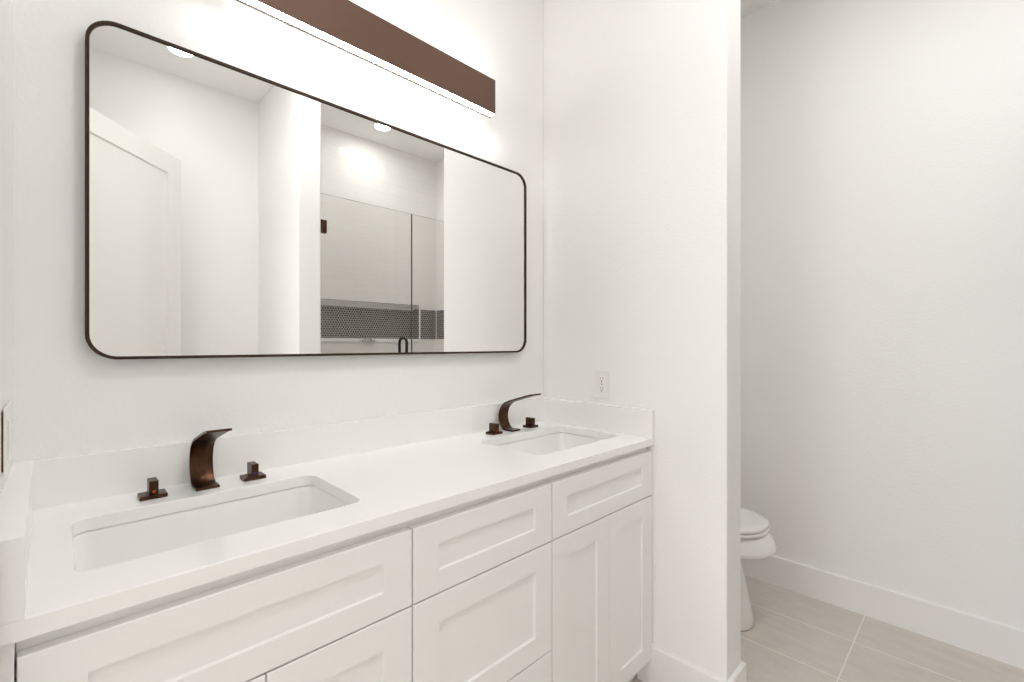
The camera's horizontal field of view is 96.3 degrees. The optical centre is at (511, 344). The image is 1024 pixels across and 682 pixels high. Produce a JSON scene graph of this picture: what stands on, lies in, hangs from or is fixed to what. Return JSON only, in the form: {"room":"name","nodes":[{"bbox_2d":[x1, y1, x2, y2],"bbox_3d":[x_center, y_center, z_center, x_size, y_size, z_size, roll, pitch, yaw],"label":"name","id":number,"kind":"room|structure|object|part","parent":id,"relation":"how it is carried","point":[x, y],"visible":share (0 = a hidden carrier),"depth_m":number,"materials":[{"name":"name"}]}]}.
{"room":"bathroom","nodes":[
{"label":"bathroom","id":0,"kind":"room"},
{"bbox_2d":[0,0,12,492],"bbox_3d":[-0.177,-0.270,-0.006,0.120,3.080,2.560,0,0,-45],"label":"wall","id":1,"kind":"structure","parent":0,"point":[6,6],"depth_m":0.83,"materials":[{"name":"white paint"}]},
{"bbox_2d":[1,402,12,476],"bbox_3d":[-0.882,0.163,0.802,0.009,0.115,0.116,0,0,-45],"label":"wall switch","id":2,"kind":"object","parent":1,"relation":"attached to","point":[6,415],"visible":1,"depth_m":0.76,"materials":[{"name":"white plastic"}]},
{"bbox_2d":[13,0,542,681],"bbox_3d":[-0.088,-0.270,1.961,3.006,3.080,0.120,0,0,-45],"label":"wall","id":3,"kind":"structure","parent":0,"point":[69,398],"depth_m":1.22,"materials":[{"name":"white paint"}]},
{"bbox_2d":[13,398,542,510],"bbox_3d":[-0.438,0.295,1.519,1.647,0.102,0.020,0,0,-45],"label":"backsplash","id":4,"kind":"structure","parent":3,"relation":"attached to","point":[71,479],"depth_m":1.24,"materials":[{"name":"white stone"}]},
{"bbox_2d":[85,21,526,359],"bbox_3d":[-0.445,-0.348,1.504,1.399,0.765,0.028,0,0,-45],"label":"wall mirror","id":5,"kind":"object","parent":3,"relation":"attached to","point":[231,211],"visible":1,"depth_m":1.27,"materials":[{"name":"clear mirror"}]},
{"bbox_2d":[236,0,494,117],"bbox_3d":[-0.417,-0.963,1.497,0.910,0.137,0.080,0,0,-45],"label":"vanity light","id":6,"kind":"object","parent":3,"relation":"attached to","point":[345,25],"visible":1,"depth_m":1.46,"materials":[{"name":"brown metal"}]},
{"bbox_2d":[543,0,739,680],"bbox_3d":[0.474,-0.270,1.859,0.128,3.080,0.815,0,0,-45],"label":"wall partition","id":7,"kind":"structure","parent":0,"point":[641,98],"depth_m":1.68,"materials":[{"name":"white paint"}]},
{"bbox_2d":[595,370,609,398],"bbox_3d":[0.367,0.163,1.869,0.007,0.115,0.072,0,0,-45],"label":"wall outlet","id":8,"kind":"object","parent":7,"relation":"attached to","point":[602,377],"visible":1,"depth_m":1.86,"materials":[{"name":"white plastic"}]},
{"bbox_2d":[598,376,604,382],"bbox_3d":[0.365,0.143,1.868,0.002,0.029,0.033,0,0,-45],"label":"receptacle","id":9,"kind":"object","parent":8,"relation":"attached to","point":[601,379],"depth_m":1.87,"materials":[{"name":"grey plastic"}]},
{"bbox_2d":[598,385,604,392],"bbox_3d":[0.365,0.182,1.868,0.002,0.029,0.033,0,0,-45],"label":"receptacle","id":10,"kind":"object","parent":8,"relation":"attached to","point":[601,388],"depth_m":1.87,"materials":[{"name":"grey plastic"}]},
{"bbox_2d":[637,644,746,681],"bbox_3d":[0.479,1.195,1.853,0.156,0.150,0.829,0,0,-45],"label":"baseboard","id":11,"kind":"structure","parent":7,"relation":"attached to","point":[664,666],"depth_m":1.64,"materials":[{"name":"white paint"}]},
{"bbox_2d":[740,0,778,18],"bbox_3d":[-0.492,-1.860,-0.344,6.815,0.100,5.800,0,0,-45],"label":"ceiling","id":12,"kind":"structure","parent":0,"point":[747,7],"depth_m":2.45,"materials":[{"name":"white paint"}]},
{"bbox_2d":[630,575,1023,681],"bbox_3d":[-0.492,1.320,-0.344,6.815,0.100,5.800,0,0,-45],"label":"floor","id":13,"kind":"structure","parent":0,"point":[793,637],"depth_m":1.90,"materials":[{"name":"grey tile"}]},
{"bbox_2d":[0,521,411,681],"bbox_3d":[-0.622,0.823,0.965,0.607,0.895,0.548,0,0,-45],"label":"base cabinet","id":14,"kind":"object","parent":13,"relation":"on","point":[340,611],"visible":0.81,"depth_m":0.78,"materials":[{"name":"white paint"}]},
{"bbox_3d":[-0.529,0.866,0.686,0.288,0.608,0.020,0,0,-45],"label":"door","id":15,"kind":"part","parent":14,"relation":"part of","materials":[{"name":"white paint"}]},
{"bbox_3d":[-0.323,0.866,0.889,0.285,0.608,0.020,0,0,-45],"label":"door","id":16,"kind":"part","parent":14,"relation":"part of","materials":[{"name":"white paint"}]},
{"bbox_2d":[407,478,551,681],"bbox_3d":[-0.241,0.823,1.339,0.459,0.895,0.548,0,0,-45],"label":"base cabinet","id":17,"kind":"object","parent":13,"relation":"on","point":[481,605],"visible":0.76,"depth_m":1.14,"materials":[{"name":"white paint"}]},
{"bbox_3d":[-0.056,0.478,1.151,0.456,0.162,0.020,0,0,-45],"label":"drawer","id":18,"kind":"part","parent":17,"relation":"part of","materials":[{"name":"white paint"}]},
{"bbox_3d":[-0.056,0.715,1.151,0.456,0.306,0.020,0,0,-45],"label":"drawer","id":19,"kind":"part","parent":17,"relation":"part of","materials":[{"name":"white paint"}]},
{"bbox_3d":[-0.056,1.021,1.151,0.456,0.298,0.020,0,0,-45],"label":"drawer","id":20,"kind":"part","parent":17,"relation":"part of","materials":[{"name":"white paint"}]},
{"bbox_2d":[547,445,651,681],"bbox_3d":[0.129,0.823,1.704,0.579,0.895,0.548,0,0,-45],"label":"base cabinet","id":21,"kind":"object","parent":13,"relation":"on","point":[601,541],"visible":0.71,"depth_m":1.49,"materials":[{"name":"white paint"}]},
{"bbox_2d":[0,398,654,646],"bbox_3d":[-0.250,0.308,1.328,1.647,0.131,0.555,0,0,-45],"label":"countertop","id":22,"kind":"structure","parent":21,"relation":"on","point":[389,471],"depth_m":1.06,"materials":[{"name":"white stone"}]},
{"bbox_2d":[137,428,265,500],"bbox_3d":[-0.713,0.267,1.083,0.256,0.158,0.189,0,0,-45],"label":"faucet","id":23,"kind":"object","parent":22,"relation":"on","point":[202,446],"visible":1,"depth_m":1.13,"materials":[{"name":"brown metal"}]},
{"bbox_3d":[-0.817,0.342,1.042,0.050,0.008,0.044,0,0,-45],"label":"handle","id":24,"kind":"part","parent":23,"relation":"part of","materials":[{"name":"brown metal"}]},
{"bbox_3d":[-0.818,0.322,1.043,0.017,0.030,0.039,0,0,-45],"label":"lever","id":25,"kind":"part","parent":23,"relation":"part of","materials":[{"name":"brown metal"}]},
{"bbox_3d":[-0.714,0.267,1.083,0.049,0.158,0.189,0,0,-45],"label":"spout","id":26,"kind":"part","parent":23,"relation":"part of","materials":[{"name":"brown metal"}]},
{"bbox_3d":[-0.670,0.342,1.186,0.050,0.008,0.044,0,0,-45],"label":"handle","id":27,"kind":"part","parent":23,"relation":"part of","materials":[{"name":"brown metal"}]},
{"bbox_3d":[-0.671,0.322,1.187,0.017,0.030,0.039,0,0,-45],"label":"lever","id":28,"kind":"part","parent":23,"relation":"part of","materials":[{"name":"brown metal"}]},
{"bbox_2d":[73,485,348,570],"bbox_3d":[-0.597,0.449,0.958,0.507,0.147,0.339,0,0,-45],"label":"sink","id":29,"kind":"object","parent":22,"relation":"in","point":[116,544],"visible":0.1,"depth_m":1.04,"materials":[{"name":"white ceramic"}]},
{"bbox_2d":[486,393,540,434],"bbox_3d":[0.034,0.267,1.819,0.256,0.158,0.189,0,0,-45],"label":"faucet","id":30,"kind":"object","parent":22,"relation":"on","point":[505,425],"visible":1,"depth_m":1.85,"materials":[{"name":"brown metal"}]},
{"bbox_3d":[-0.070,0.322,1.779,0.017,0.030,0.039,0,0,-45],"label":"lever","id":31,"kind":"part","parent":30,"relation":"part of","materials":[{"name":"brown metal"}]},
{"bbox_3d":[-0.069,0.342,1.777,0.050,0.008,0.044,0,0,-45],"label":"handle","id":32,"kind":"part","parent":30,"relation":"part of","materials":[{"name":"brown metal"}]},
{"bbox_3d":[0.077,0.342,1.922,0.050,0.008,0.044,0,0,-45],"label":"handle","id":33,"kind":"part","parent":30,"relation":"part of","materials":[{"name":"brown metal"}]},
{"bbox_3d":[0.077,0.322,1.923,0.017,0.030,0.039,0,0,-45],"label":"lever","id":34,"kind":"part","parent":30,"relation":"part of","materials":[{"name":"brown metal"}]},
{"bbox_2d":[495,432,604,454],"bbox_3d":[0.147,0.449,1.690,0.507,0.147,0.339,0,0,-45],"label":"sink","id":35,"kind":"object","parent":22,"relation":"in","point":[555,442],"visible":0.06,"depth_m":1.88,"materials":[{"name":"white ceramic"}]},
{"bbox_3d":[0.211,0.866,1.414,0.286,0.608,0.020,0,0,-45],"label":"door","id":36,"kind":"part","parent":21,"relation":"part of","materials":[{"name":"white paint"}]},
{"bbox_3d":[0.311,0.478,1.513,0.567,0.162,0.020,0,0,-45],"label":"drawer","id":37,"kind":"part","parent":21,"relation":"part of","materials":[{"name":"white paint"}]},
{"bbox_3d":[0.414,0.866,1.613,0.279,0.608,0.020,0,0,-45],"label":"door","id":38,"kind":"part","parent":21,"relation":"part of","materials":[{"name":"white paint"}]},
{"bbox_2d":[740,507,776,631],"bbox_3d":[0.866,0.873,2.257,0.428,0.795,0.774,0,0,-45],"label":"toilet","id":39,"kind":"object","parent":13,"relation":"on","point":[756,541],"visible":0.17,"depth_m":2.01,"materials":[{"name":"white ceramic"}]},
{"bbox_3d":[0.939,0.821,2.182,0.364,0.014,0.507,0,0,-45],"label":"seat","id":40,"kind":"part","parent":39,"relation":"part of","materials":[{"name":"white plastic"}]},
{"bbox_3d":[0.937,0.800,2.185,0.362,0.020,0.509,0,0,-45],"label":"lid","id":41,"kind":"part","parent":39,"relation":"part of","materials":[{"name":"white plastic"}]},
{"bbox_2d":[740,0,1023,628],"bbox_3d":[1.915,-0.270,1.982,0.120,3.080,2.660,0,0,-45],"label":"wall","id":42,"kind":"structure","parent":0,"point":[882,141],"depth_m":2.10,"materials":[{"name":"white paint"}]},
{"bbox_2d":[742,555,1023,668],"bbox_3d":[1.502,1.195,2.306,0.014,0.150,1.620,0,0,-45],"label":"baseboard","id":43,"kind":"structure","parent":42,"relation":"attached to","point":[995,640],"depth_m":2.06,"materials":[{"name":"white paint"}]}
]}

